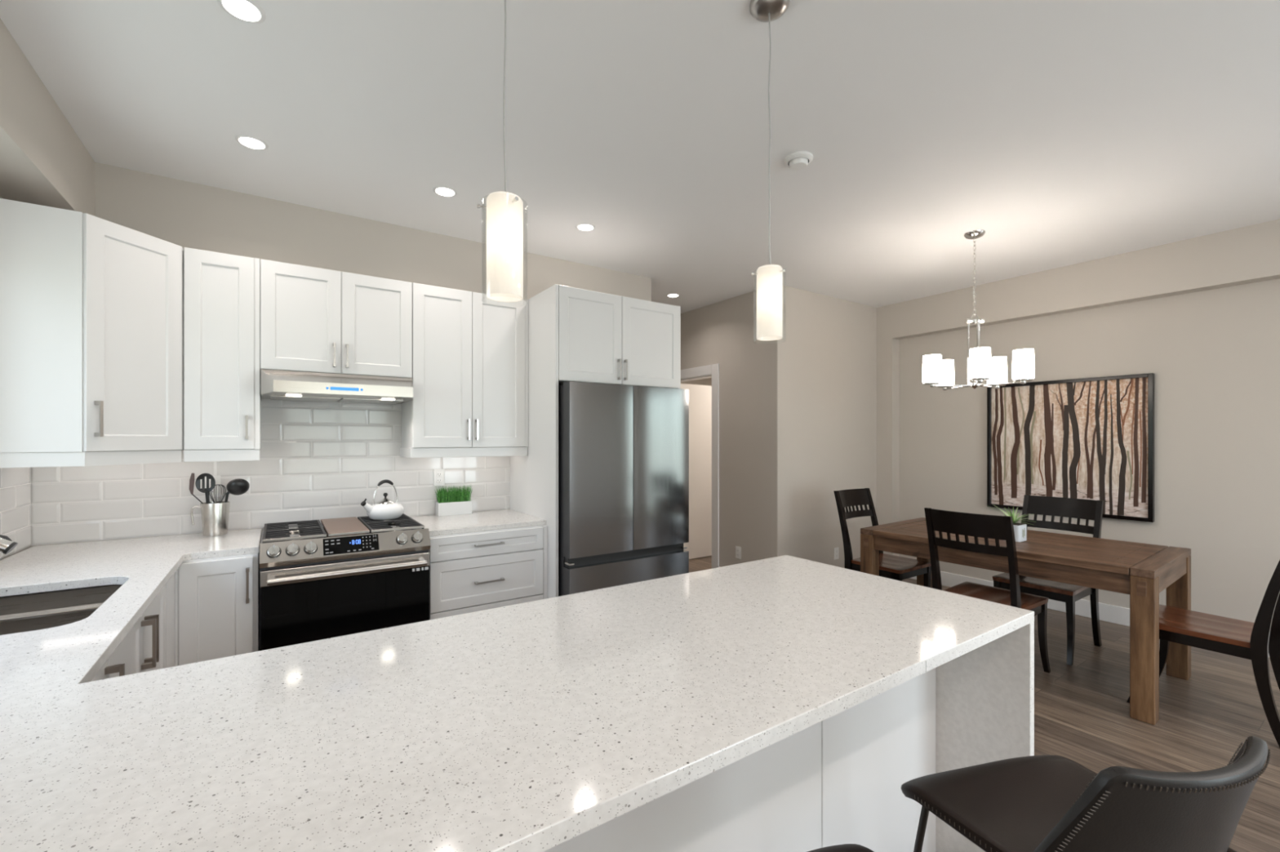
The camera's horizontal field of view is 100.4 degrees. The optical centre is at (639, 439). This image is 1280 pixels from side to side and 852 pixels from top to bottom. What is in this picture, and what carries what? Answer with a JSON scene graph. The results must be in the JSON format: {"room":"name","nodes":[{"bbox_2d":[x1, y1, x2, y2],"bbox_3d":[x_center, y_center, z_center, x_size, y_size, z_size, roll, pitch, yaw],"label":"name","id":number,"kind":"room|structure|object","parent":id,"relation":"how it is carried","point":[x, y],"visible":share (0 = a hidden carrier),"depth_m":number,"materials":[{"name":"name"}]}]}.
{"room":"kitchen","nodes":[
{"label":"kitchen","id":0,"kind":"room"},
{"bbox_2d":[0,196,30,560],"bbox_3d":[-1.193,0.016,-0.115,0.150,2.816,6.353,0,0,-34],"label":"wall","id":1,"kind":"structure","parent":0,"point":[0,197],"depth_m":2.39,"materials":[{"name":"beige paint"}]},
{"bbox_2d":[0,452,31,559],"bbox_3d":[-2.039,0.277,1.268,0.007,0.466,3.091,0,0,-34],"label":"backsplash","id":2,"kind":"structure","parent":1,"relation":"attached to","point":[15,482],"depth_m":2.40,"materials":[{"name":"white tile"}]},
{"bbox_2d":[0,18,94,216],"bbox_3d":[-1.040,-1.214,-0.011,0.220,0.356,6.353,0,0,-34],"label":"wall","id":3,"kind":"structure","parent":0,"point":[43,161],"depth_m":2.10,"materials":[{"name":"beige paint"}]},
{"bbox_2d":[30,162,651,547],"bbox_3d":[-2.133,0.016,4.508,3.800,2.816,2.347,0,0,-34],"label":"wall","id":4,"kind":"structure","parent":0,"point":[182,213],"depth_m":3.19,"materials":[{"name":"beige paint"}]},
{"bbox_2d":[0,198,183,467],"bbox_3d":[-2.484,-0.413,2.456,0.585,1.051,0.623,0,0,-34],"label":"upper cabinet","id":5,"kind":"object","parent":4,"relation":"attached to","point":[91,307],"visible":0.98,"depth_m":2.21,"materials":[{"name":"white paint"}]},
{"bbox_2d":[183,247,261,462],"bbox_3d":[-2.187,-0.413,2.812,0.302,1.051,0.370,0,0,-34],"label":"upper cabinet","id":6,"kind":"object","parent":4,"relation":"attached to","point":[222,397],"visible":0.98,"depth_m":2.69,"materials":[{"name":"white paint"}]},
{"bbox_2d":[31,397,510,546],"bbox_3d":[-1.932,0.067,3.219,2.382,0.886,0.007,0,0,-34],"label":"backsplash","id":7,"kind":"structure","parent":4,"relation":"attached to","point":[318,460],"depth_m":3.11,"materials":[{"name":"white tile"}]},
{"bbox_2d":[204,475,220,497],"bbox_3d":[-2.346,0.259,2.926,0.070,0.115,0.008,0,0,-34],"label":"outlet","id":8,"kind":"object","parent":7,"relation":"attached to","point":[217,478],"visible":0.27,"depth_m":2.93,"materials":[{"name":"white plastic"}]},
{"bbox_2d":[433,469,444,486],"bbox_3d":[-1.357,0.259,3.600,0.070,0.115,0.008,0,0,-34],"label":"outlet","id":9,"kind":"object","parent":7,"relation":"attached to","point":[438,474],"visible":1,"depth_m":3.60,"materials":[{"name":"white plastic"}]},
{"bbox_2d":[436,472,441,476],"bbox_3d":[-1.355,0.238,3.598,0.034,0.030,0.003,0,0,-34],"label":"receptacle","id":10,"kind":"object","parent":9,"relation":"attached to","point":[438,474],"depth_m":3.60,"materials":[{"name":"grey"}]},
{"bbox_2d":[436,478,441,483],"bbox_3d":[-1.355,0.280,3.598,0.034,0.030,0.003,0,0,-34],"label":"receptacle","id":11,"kind":"object","parent":9,"relation":"attached to","point":[438,480],"depth_m":3.60,"materials":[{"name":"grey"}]},
{"bbox_2d":[260,258,412,377],"bbox_3d":[-1.755,-0.652,3.106,0.740,0.573,0.370,0,0,-34],"label":"upper cabinet","id":12,"kind":"object","parent":4,"relation":"attached to","point":[313,319],"visible":0.98,"depth_m":2.95,"materials":[{"name":"white paint"}]},
{"bbox_2d":[260,368,413,404],"bbox_3d":[-1.689,-0.294,3.010,0.737,0.139,0.604,0,0,-34],"label":"range hood","id":13,"kind":"object","parent":12,"relation":"attached to","point":[275,384],"visible":1,"depth_m":2.83,"materials":[{"name":"silver metal"}]},
{"bbox_2d":[400,282,528,457],"bbox_3d":[-1.148,-0.413,3.519,0.744,1.051,0.370,0,0,-34],"label":"upper cabinet","id":14,"kind":"object","parent":4,"relation":"attached to","point":[470,349],"visible":0.98,"depth_m":3.37,"materials":[{"name":"white paint"}]},
{"bbox_2d":[0,0,1279,313],"bbox_3d":[1.050,-1.452,2.832,7.476,0.120,9.300,0,0,-34],"label":"ceiling","id":15,"kind":"structure","parent":0,"point":[1066,132],"depth_m":2.30,"materials":[{"name":"white paint"}]},
{"bbox_2d":[217,0,266,23],"bbox_3d":[-1.285,-1.389,1.720,0.128,0.005,0.128,0,0,-34],"label":"recessed light","id":16,"kind":"object","parent":15,"relation":"in","point":[246,11],"visible":1,"depth_m":1.72,"materials":[{"name":"white paint"}]},
{"bbox_2d":[235,134,268,150],"bbox_3d":[-1.820,-1.389,2.499,0.128,0.005,0.128,0,0,-34],"label":"recessed light","id":17,"kind":"object","parent":15,"relation":"in","point":[251,142],"visible":1,"depth_m":2.49,"materials":[{"name":"white paint"}]},
{"bbox_2d":[432,186,457,196],"bbox_3d":[-1.095,-1.389,2.993,0.128,0.005,0.128,0,0,-34],"label":"recessed light","id":18,"kind":"object","parent":15,"relation":"in","point":[444,191],"visible":1,"depth_m":2.98,"materials":[{"name":"white paint"}]},
{"bbox_2d":[477,0,523,302],"bbox_3d":[-0.307,-0.852,1.211,0.124,1.080,0.124,0,0,-34],"label":"pendant light","id":19,"kind":"object","parent":15,"relation":"hanging from","point":[504,210],"visible":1,"depth_m":1.18,"materials":[{"name":"white glass"}]},
{"bbox_2d":[575,222,595,231],"bbox_3d":[-0.357,-1.389,3.495,0.128,0.005,0.128,0,0,-34],"label":"recessed light","id":20,"kind":"object","parent":15,"relation":"in","point":[584,226],"visible":1,"depth_m":3.49,"materials":[{"name":"white paint"}]},
{"bbox_2d":[666,293,679,297],"bbox_3d":[0.320,-1.389,5.151,0.128,0.005,0.128,0,0,-34],"label":"recessed light","id":21,"kind":"object","parent":15,"relation":"in","point":[668,295],"visible":1,"depth_m":5.13,"materials":[{"name":"white paint"}]},
{"bbox_2d":[749,0,789,341],"bbox_3d":[0.414,-0.852,1.702,0.124,1.080,0.124,0,0,-34],"label":"pendant light","id":22,"kind":"object","parent":15,"relation":"hanging from","point":[770,277],"visible":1,"depth_m":1.67,"materials":[{"name":"white glass"}]},
{"bbox_2d":[784,151,813,170],"bbox_3d":[0.786,-1.371,2.643,0.136,0.042,0.136,0,0,-34],"label":"smoke detector","id":23,"kind":"object","parent":15,"relation":"attached to","point":[797,161],"visible":1,"depth_m":2.61,"materials":[{"name":"white plastic"}]},
{"bbox_2d":[922,230,1034,391],"bbox_3d":[2.282,-0.865,3.608,0.619,1.054,0.628,0,0,-34],"label":"chandelier","id":24,"kind":"object","parent":15,"relation":"hanging from","point":[939,373],"visible":1,"depth_m":3.59,"materials":[{"name":"white glass"}]},
{"bbox_2d":[680,377,711,386],"bbox_3d":[0.191,0.016,7.601,3.526,2.816,0.150,0,0,-34],"label":"wall","id":25,"kind":"structure","parent":0,"point":[708,381],"depth_m":8.01,"materials":[{"name":"beige paint"}]},
{"bbox_2d":[680,284,786,567],"bbox_3d":[0.476,0.016,5.981,0.120,2.816,2.850,0,0,-34],"label":"wall","id":26,"kind":"structure","parent":0,"point":[753,371],"depth_m":5.10,"materials":[{"name":"beige paint"}]},
{"bbox_2d":[680,383,711,559],"bbox_3d":[0.748,0.382,6.404,0.795,2.060,0.038,0,0,-34],"label":"door","id":27,"kind":"structure","parent":26,"relation":"in","point":[700,544],"depth_m":6.35,"materials":[{"name":"white paint"}]},
{"bbox_2d":[680,363,719,568],"bbox_3d":[0.564,0.329,5.835,0.138,2.190,1.000,0,0,-34],"label":"trim","id":28,"kind":"structure","parent":26,"relation":"attached to","point":[712,371],"depth_m":5.42,"materials":[{"name":"white paint"}]},
{"bbox_2d":[735,546,741,559],"bbox_3d":[0.952,1.099,5.167,0.008,0.115,0.070,0,0,-34],"label":"outlet","id":29,"kind":"object","parent":26,"relation":"attached to","point":[738,549],"visible":1,"depth_m":5.16,"materials":[{"name":"white plastic"}]},
{"bbox_2d":[786,285,876,568],"bbox_3d":[1.997,0.016,5.365,1.700,2.816,0.120,0,0,-34],"label":"wall","id":30,"kind":"structure","parent":0,"point":[831,342],"depth_m":5.16,"materials":[{"name":"beige paint"}]},
{"bbox_2d":[834,547,839,559],"bbox_3d":[1.935,1.124,5.244,0.070,0.115,0.008,0,0,-34],"label":"outlet","id":31,"kind":"object","parent":30,"relation":"attached to","point":[836,549],"visible":1,"depth_m":5.24,"materials":[{"name":"white plastic"}]},
{"bbox_2d":[688,555,1279,851],"bbox_3d":[1.050,1.474,2.832,7.476,0.100,9.300,0,0,-34],"label":"floor","id":32,"kind":"structure","parent":0,"point":[1082,709],"depth_m":2.74,"materials":[{"name":"brown wood"}]},
{"bbox_2d":[91,660,124,681],"bbox_3d":[-1.537,0.983,1.103,0.627,0.883,0.391,0,0,-34],"label":"base cabinet","id":33,"kind":"object","parent":32,"relation":"on","point":[103,673],"visible":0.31,"depth_m":1.40,"materials":[{"name":"white paint"}]},
{"bbox_2d":[107,584,165,678],"bbox_3d":[-1.899,0.989,1.635,0.627,0.870,0.890,0,0,-34],"label":"base cabinet","id":34,"kind":"object","parent":32,"relation":"on","point":[143,649],"visible":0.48,"depth_m":1.78,"materials":[{"name":"white paint"}]},
{"bbox_2d":[165,573,174,667],"bbox_3d":[-2.411,0.932,2.355,0.591,0.783,0.871,0,0,-34],"label":"base cabinet","id":35,"kind":"object","parent":32,"relation":"on","point":[170,585],"visible":0.08,"depth_m":2.25,"materials":[{"name":"white paint"}]},
{"bbox_2d":[174,551,259,666],"bbox_3d":[-2.097,0.983,2.683,0.298,0.883,0.685,0,0,-34],"label":"base cabinet","id":36,"kind":"object","parent":32,"relation":"on","point":[217,599],"visible":0.58,"depth_m":2.43,"materials":[{"name":"white paint"}]},
{"bbox_2d":[259,513,431,650],"bbox_3d":[-1.631,0.933,2.947,0.756,0.922,0.766,0,0,-34],"label":"range","id":37,"kind":"object","parent":32,"relation":"on","point":[333,577],"visible":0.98,"depth_m":2.68,"materials":[{"name":"grey"}]},
{"bbox_2d":[260,523,422,542],"bbox_3d":[-1.667,0.511,3.001,0.756,0.016,0.637,0,0,-34],"label":"cooktop","id":38,"kind":"object","parent":37,"relation":"in","point":[292,533],"depth_m":2.85,"materials":[{"name":"black metal"}]},
{"bbox_2d":[360,480,404,519],"bbox_3d":[-1.516,0.356,3.169,0.202,0.232,0.219,0,0,-5],"label":"kettle","id":39,"kind":"object","parent":37,"relation":"on","point":[385,508],"visible":1,"depth_m":3.11,"materials":[{"name":"white metal"}]},
{"bbox_2d":[428,524,547,620],"bbox_3d":[-1.044,0.983,3.399,0.709,0.883,0.685,0,0,-34],"label":"base cabinet","id":40,"kind":"object","parent":32,"relation":"on","point":[469,572],"visible":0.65,"depth_m":3.12,"materials":[{"name":"white paint"}]},
{"bbox_2d":[409,509,546,536],"bbox_3d":[-1.061,0.525,3.421,0.712,0.030,0.630,0,0,-34],"label":"countertop","id":41,"kind":"structure","parent":40,"relation":"on","point":[475,522],"depth_m":3.31,"materials":[{"name":"white stone"}]},
{"bbox_2d":[433,484,471,516],"bbox_3d":[-1.265,0.407,3.609,0.258,0.204,0.092,0,0,-34],"label":"grass planter","id":42,"kind":"object","parent":41,"relation":"on","point":[455,502],"visible":1,"depth_m":3.58,"materials":[{"name":"white ceramic"}]},
{"bbox_2d":[510,284,680,598],"bbox_3d":[-0.322,0.238,3.835,0.974,2.372,0.802,0,0,-34],"label":"tall cabinet","id":43,"kind":"object","parent":32,"relation":"on","point":[575,335],"visible":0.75,"depth_m":3.46,"materials":[{"name":"white paint"}]},
{"bbox_2d":[558,381,688,596],"bbox_3d":[-0.278,0.526,3.774,0.916,1.756,0.848,0,0,-34],"label":"fridge","id":44,"kind":"object","parent":32,"relation":"on","point":[624,450],"visible":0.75,"depth_m":3.37,"materials":[{"name":"grey metal"}]},
{"bbox_2d":[542,667,935,851],"bbox_3d":[-0.339,0.983,1.266,2.790,0.883,0.636,0,0,-34],"label":"base cabinet","id":45,"kind":"object","parent":32,"relation":"on","point":[838,780],"visible":0.17,"depth_m":1.43,"materials":[{"name":"white paint"}]},
{"bbox_2d":[0,528,1034,851],"bbox_3d":[-0.866,0.967,2.064,2.819,0.914,3.093,0,0,-34],"label":"countertop","id":46,"kind":"structure","parent":45,"relation":"on","point":[535,726],"depth_m":1.04,"materials":[{"name":"white stone"}]},
{"bbox_2d":[0,534,17,554],"bbox_3d":[-1.992,0.378,1.501,0.302,0.264,0.132,0,0,-34],"label":"faucet","id":47,"kind":"object","parent":46,"relation":"on","point":[6,544],"visible":1,"depth_m":1.60,"materials":[{"name":"silver metal"}]},
{"bbox_2d":[0,584,122,635],"bbox_3d":[-1.903,0.638,1.626,0.452,0.195,0.692,0,0,-34],"label":"sink","id":48,"kind":"object","parent":46,"relation":"in","point":[20,613],"visible":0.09,"depth_m":1.84,"materials":[{"name":"silver metal"}]},
{"bbox_2d":[191,501,230,536],"bbox_3d":[-2.276,0.423,2.845,0.146,0.172,0.125,0,0,8],"label":"utensil holder","id":49,"kind":"object","parent":46,"relation":"on","point":[215,517],"visible":0.95,"depth_m":2.80,"materials":[{"name":"silver metal"}]},
{"bbox_2d":[189,473,203,503],"bbox_3d":[-2.283,0.337,2.796,0.127,0.324,0.020,0,0,-36],"label":"spatula","id":50,"kind":"object","parent":49,"relation":"in","point":[192,477],"visible":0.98,"depth_m":2.76,"materials":[{"name":"brown wood"}]},
{"bbox_2d":[195,473,215,503],"bbox_3d":[-2.292,0.339,2.811,0.082,0.319,0.019,0,0,-34],"label":"slotted spoon","id":51,"kind":"object","parent":49,"relation":"in","point":[203,490],"visible":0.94,"depth_m":2.81,"materials":[{"name":"black plastic"}]},
{"bbox_2d":[195,473,215,493],"bbox_3d":[-2.295,0.231,2.815,0.082,0.104,0.010,0,0,-34],"label":"bowl","id":52,"kind":"object","parent":51,"relation":"on","point":[203,490],"depth_m":2.81,"materials":[{"name":"black plastic"}]},
{"bbox_2d":[208,484,226,503],"bbox_3d":[-2.271,0.370,2.866,0.073,0.256,0.074,0,0,-34],"label":"whisk","id":53,"kind":"object","parent":49,"relation":"in","point":[211,498],"visible":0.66,"depth_m":2.87,"materials":[{"name":"black plastic"}]},
{"bbox_2d":[224,478,249,502],"bbox_3d":[-2.180,0.355,2.868,0.127,0.287,0.062,0,0,-34],"label":"ladle","id":54,"kind":"object","parent":49,"relation":"in","point":[237,486],"visible":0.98,"depth_m":2.86,"materials":[{"name":"black plastic"}]},
{"bbox_2d":[226,478,249,495],"bbox_3d":[-2.169,0.257,2.876,0.099,0.091,0.062,0,0,-34],"label":"bowl","id":55,"kind":"object","parent":54,"relation":"on","point":[237,486],"depth_m":2.86,"materials":[{"name":"black plastic"}]},
{"bbox_2d":[806,844,874,851],"bbox_3d":[0.269,0.952,0.730,0.445,0.930,0.490,0,0,-22],"label":"counter stool","id":56,"kind":"object","parent":32,"relation":"on","point":[844,847],"visible":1,"depth_m":0.95,"materials":[{"name":"black leather"}]},
{"bbox_2d":[833,488,931,587],"bbox_3d":[1.947,0.924,4.282,0.468,1.000,0.622,0,0,-34],"label":"dining chair","id":57,"kind":"object","parent":32,"relation":"on","point":[891,566],"visible":0.76,"depth_m":4.30,"materials":[{"name":"black paint"}]},
{"bbox_2d":[924,507,1050,673],"bbox_3d":[2.125,0.924,3.270,0.622,1.000,0.468,0,0,-35],"label":"dining chair","id":58,"kind":"object","parent":32,"relation":"on","point":[966,524],"visible":0.66,"depth_m":3.17,"materials":[{"name":"brown wood"}]},
{"bbox_2d":[860,517,1191,724],"bbox_3d":[2.464,1.040,3.562,0.928,0.768,1.585,0,0,-36],"label":"dining table","id":59,"kind":"object","parent":32,"relation":"on","point":[1142,571],"visible":0.8,"depth_m":3.06,"materials":[{"name":"brown wood"}]},
{"bbox_2d":[986,503,1035,542],"bbox_3d":[2.418,0.542,3.474,0.258,0.227,0.269,0,0,-34],"label":"potted plant","id":60,"kind":"object","parent":59,"relation":"on","point":[1020,529],"visible":0.7,"depth_m":3.42,"materials":[{"name":"green plant"}]},
{"bbox_2d":[991,494,1103,665],"bbox_3d":[2.842,0.924,3.720,0.622,1.000,0.468,0,0,-34],"label":"dining chair","id":61,"kind":"object","parent":32,"relation":"on","point":[1070,508],"visible":0.65,"depth_m":3.68,"materials":[{"name":"black paint"}]},
{"bbox_2d":[901,735,1270,851],"bbox_3d":[0.810,0.952,1.020,0.445,0.930,0.490,0,0,-15],"label":"counter stool","id":62,"kind":"object","parent":32,"relation":"on","point":[1039,803],"visible":1,"depth_m":0.83,"materials":[{"name":"black leather"}]},
{"bbox_2d":[1126,560,1279,747],"bbox_3d":[3.002,0.924,2.760,0.468,1.000,0.622,0,0,-34],"label":"dining chair","id":63,"kind":"object","parent":32,"relation":"on","point":[1254,642],"visible":0.8,"depth_m":2.65,"materials":[{"name":"black paint"}]},
{"bbox_2d":[876,219,1279,622],"bbox_3d":[4.264,0.016,3.297,0.280,2.816,5.850,0,0,-34],"label":"wall","id":64,"kind":"structure","parent":0,"point":[1201,315],"depth_m":3.92,"materials":[{"name":"beige paint"}]},
{"bbox_2d":[986,373,1154,522],"bbox_3d":[3.479,0.062,4.391,0.044,1.100,1.109,0,0,-34],"label":"painting","id":65,"kind":"object","parent":64,"relation":"attached to","point":[1085,438],"visible":0.97,"depth_m":4.31,"materials":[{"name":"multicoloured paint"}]},
{"bbox_2d":[910,571,1269,657],"bbox_3d":[3.693,1.357,4.104,0.015,0.135,3.526,0,0,-34],"label":"baseboard","id":66,"kind":"structure","parent":64,"relation":"attached to","point":[1108,613],"depth_m":4.29,"materials":[{"name":"white paint"}]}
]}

